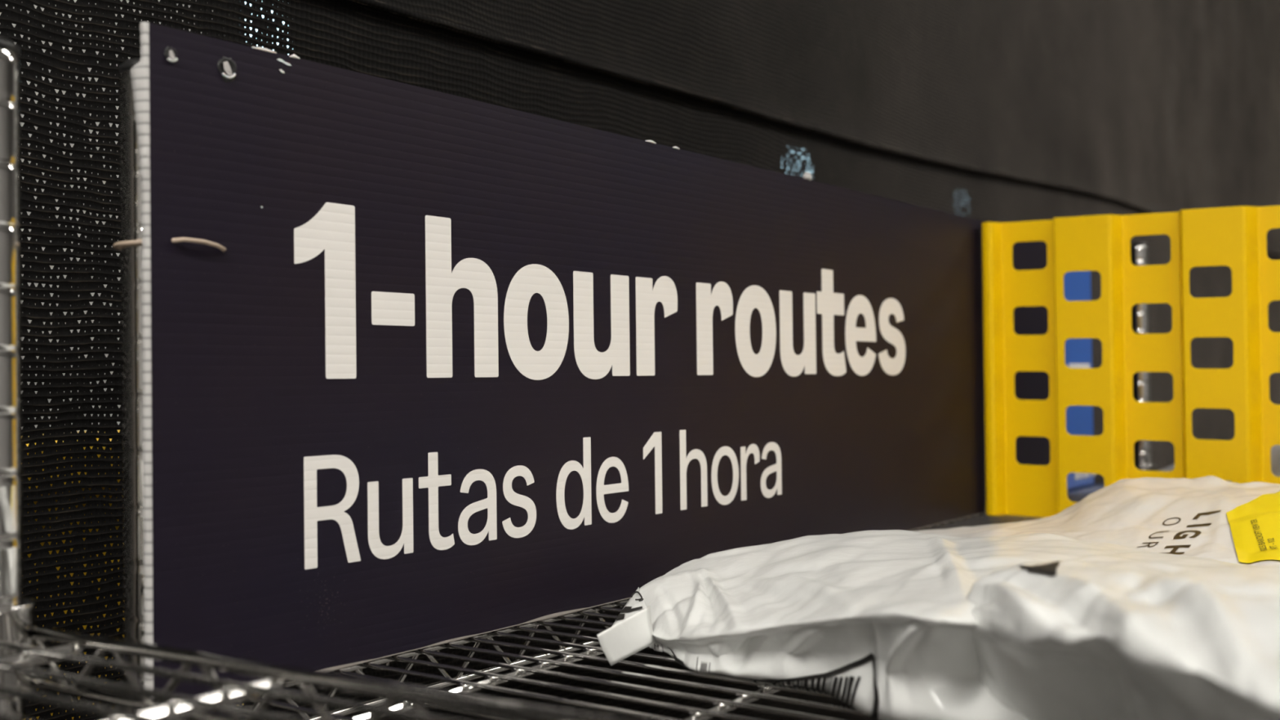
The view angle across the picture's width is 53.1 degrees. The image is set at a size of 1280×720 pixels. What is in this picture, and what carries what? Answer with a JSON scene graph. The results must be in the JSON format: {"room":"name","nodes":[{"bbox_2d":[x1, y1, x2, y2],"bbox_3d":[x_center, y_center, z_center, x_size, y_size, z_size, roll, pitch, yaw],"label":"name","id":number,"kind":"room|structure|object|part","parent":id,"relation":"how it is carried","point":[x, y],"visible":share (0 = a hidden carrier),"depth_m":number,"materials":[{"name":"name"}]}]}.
{"room":"distribution center","nodes":[
{"label":"distribution center","id":0,"kind":"room"},
{"bbox_2d":[0,0,213,432],"bbox_3d":[-0.937,-0.395,3.192,0.100,3.300,12.000,-1,-1,37],"label":"wall","id":1,"kind":"structure","parent":0,"point":[127,1],"depth_m":2.73,"materials":[{"name":"paint"}]},
{"bbox_3d":[1.730,-2.154,1.216,6.600,0.100,12.000,-1,-1,37],"label":"ceiling","id":2,"kind":"structure","parent":0,"visible":0},
{"bbox_2d":[218,0,293,55],"bbox_3d":[-0.466,-1.196,1.624,0.056,1.752,0.150,-1,-1,37],"label":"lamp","id":3,"kind":"object","parent":2,"relation":"hanging from","point":[251,35],"visible":0.02,"depth_m":1.55,"materials":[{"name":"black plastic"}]},
{"bbox_2d":[0,0,1279,719],"bbox_3d":[0.928,-0.426,2.428,0.033,3.256,8.000,-1,-1,37],"label":"wall","id":4,"kind":"structure","parent":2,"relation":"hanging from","point":[1031,109],"depth_m":1.26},
{"bbox_3d":[0.920,-1.151,2.437,0.026,1.805,8.000,-1,-1,37],"label":"panel","id":5,"kind":"part","parent":4,"relation":"part of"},
{"bbox_3d":[1.770,1.245,1.170,6.600,0.100,12.000,-1,-1,37],"label":"floor","id":6,"kind":"structure","parent":0,"visible":0},
{"bbox_2d":[0,36,628,719],"bbox_3d":[-0.328,0.531,-0.161,0.650,1.342,1.253,-1,-1,32],"label":"wire shelf","id":7,"kind":"object","parent":6,"relation":"on","point":[21,675],"visible":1,"depth_m":0.48,"materials":[{"name":"silver metal"}]},
{"bbox_3d":[-0.260,0.536,0.516,0.025,1.325,0.025,-1,-1,32],"label":"post","id":8,"kind":"part","parent":7,"relation":"part of","materials":[{"name":"silver metal"}]},
{"bbox_3d":[-0.550,0.111,-0.008,0.008,0.008,1.220,-1,-1,32],"label":"cross rod","id":9,"kind":"part","parent":7,"relation":"part of","materials":[{"name":"silver metal"}]},
{"bbox_3d":[-0.001,0.127,0.366,0.584,0.005,0.005,-1,-1,32],"label":"frame rail","id":10,"kind":"part","parent":7,"relation":"part of","materials":[{"name":"silver metal"}]},
{"bbox_3d":[-0.454,0.108,-0.069,0.008,0.008,1.220,-1,-1,32],"label":"cross rod","id":11,"kind":"part","parent":7,"relation":"part of","materials":[{"name":"silver metal"}]},
{"bbox_3d":[-0.001,0.106,0.366,0.584,0.006,0.006,-1,-1,32],"label":"frame rail","id":12,"kind":"part","parent":7,"relation":"part of","materials":[{"name":"silver metal"}]},
{"bbox_2d":[112,57,1155,719],"bbox_3d":[0.507,0.514,1.040,0.654,1.389,1.640,-1,-1,37],"label":"wire shelf","id":13,"kind":"object","parent":6,"relation":"on","point":[131,180],"visible":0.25,"depth_m":0.59,"materials":[{"name":"silver metal"}]},
{"bbox_3d":[-0.218,0.533,0.581,0.025,1.331,0.025,-1,-1,37],"label":"post","id":14,"kind":"part","parent":13,"relation":"part of","materials":[{"name":"silver metal"}]},
{"bbox_3d":[0.256,0.188,1.228,0.004,0.004,1.574,-1,-1,37],"label":"frame rail","id":15,"kind":"part","parent":13,"relation":"part of","materials":[{"name":"silver metal"}]},
{"bbox_3d":[0.256,0.166,1.229,0.005,0.005,1.574,-1,-1,37],"label":"frame rail","id":16,"kind":"part","parent":13,"relation":"part of","materials":[{"name":"silver metal"}]},
{"bbox_3d":[0.328,0.161,1.175,0.008,0.006,1.602,-1,-1,37],"label":"cross rod","id":17,"kind":"part","parent":13,"relation":"part of","materials":[{"name":"silver metal"}]},
{"bbox_2d":[130,21,1050,700],"bbox_3d":[0.145,0.002,1.054,0.011,0.311,1.222,-1,-1,37],"label":"route sign","id":18,"kind":"object","parent":13,"relation":"attached to","point":[449,368],"visible":0.87,"depth_m":0.74,"materials":[{"name":"black plastic"}]},
{"bbox_2d":[112,236,226,252],"bbox_3d":[-0.217,-0.052,0.588,0.048,0.005,0.032,-1,-1,4],"label":"wire","id":19,"kind":"object","parent":18,"relation":"attached to","point":[117,245],"visible":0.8,"depth_m":0.58,"materials":[{"name":"beige"}]},
{"bbox_3d":[0.426,0.159,1.102,0.008,0.006,1.602,-1,-1,37],"label":"cross rod","id":20,"kind":"part","parent":13,"relation":"part of","materials":[{"name":"silver metal"}]},
{"bbox_2d":[596,529,1248,719],"bbox_3d":[0.170,0.124,0.670,0.380,0.057,0.431,-1,-1,20],"label":"bag","id":21,"kind":"object","parent":13,"relation":"on","point":[882,624],"visible":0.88,"depth_m":0.61,"materials":[{"name":"white plastic"}]},
{"bbox_2d":[614,591,643,620],"bbox_3d":[-0.006,0.138,0.722,0.015,0.010,0.040,-1,-1,2],"label":"print","id":22,"kind":"object","parent":21,"relation":"on","point":[634,605],"depth_m":0.71,"materials":[{"name":"black"}]},
{"bbox_2d":[661,644,710,673],"bbox_3d":[0.021,0.150,0.643,0.007,0.008,0.059,0,-1,-25],"label":"print","id":23,"kind":"object","parent":21,"relation":"attached to","point":[695,657],"depth_m":0.63,"materials":[{"name":"black"}]},
{"bbox_2d":[1063,271,1095,490],"bbox_3d":[0.513,0.005,1.576,0.027,0.310,0.202,-1,-1,37],"label":"parcel","id":24,"kind":"object","parent":13,"relation":"on","point":[1077,284],"visible":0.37,"depth_m":1.60,"materials":[{"name":"blue"}]},
{"bbox_2d":[1075,472,1095,479],"bbox_3d":[0.562,0.142,1.615,0.001,0.012,0.079,-1,-1,37],"label":"print","id":25,"kind":"object","parent":24,"relation":"attached to","point":[1078,476],"depth_m":1.61,"materials":[{"name":"white"}]},
{"bbox_2d":[915,475,1279,565],"bbox_3d":[0.396,0.123,0.962,0.398,0.063,0.314,-1,-1,37],"label":"bag","id":26,"kind":"object","parent":13,"relation":"on","point":[1208,517],"visible":0.61,"depth_m":0.91,"materials":[{"name":"white plastic"}]},
{"bbox_2d":[966,559,1279,719],"bbox_3d":[0.172,0.113,0.441,0.192,0.085,0.254,-1,-1,34],"label":"bag","id":27,"kind":"object","parent":13,"relation":"on","point":[1071,639],"visible":0.88,"depth_m":0.42,"materials":[{"name":"white plastic"}]},
{"bbox_2d":[1017,561,1059,575],"bbox_3d":[0.157,0.083,0.508,0.017,0.005,0.059,-1,-1,19],"label":"print","id":28,"kind":"object","parent":27,"relation":"on","point":[1050,569],"depth_m":0.50,"materials":[{"name":"black"}]},
{"bbox_2d":[982,204,1279,517],"bbox_3d":[0.556,0.009,1.217,0.453,0.310,0.066,-1,-1,35],"label":"divider","id":29,"kind":"object","parent":13,"relation":"on","point":[1235,237],"visible":0.9,"depth_m":1.25,"materials":[{"name":"yellow paint"}]},
{"bbox_3d":[0.738,0.519,1.866,0.025,1.372,0.025,-1,-1,37],"label":"post","id":30,"kind":"part","parent":13,"relation":"part of","materials":[{"name":"silver metal"}]},
{"bbox_2d":[1157,444,1279,482],"bbox_3d":[0.772,0.117,1.385,0.402,0.084,0.357,-1,-1,37],"label":"plastic bag","id":31,"kind":"object","parent":13,"relation":"on","point":[1275,450],"visible":0.03,"depth_m":1.33,"materials":[{"name":"white plastic"}]},
{"bbox_3d":[-0.712,0.840,1.448,0.360,0.777,0.800,-1,-1,37],"label":"cart","id":32,"kind":"object","parent":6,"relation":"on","visible":0},
{"bbox_2d":[22,430,243,719],"bbox_3d":[-0.719,0.272,1.456,0.300,0.360,0.540,-1,-1,37],"label":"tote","id":33,"kind":"object","parent":32,"relation":"on","point":[97,439],"visible":0.02,"depth_m":1.38,"materials":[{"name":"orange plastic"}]}
]}

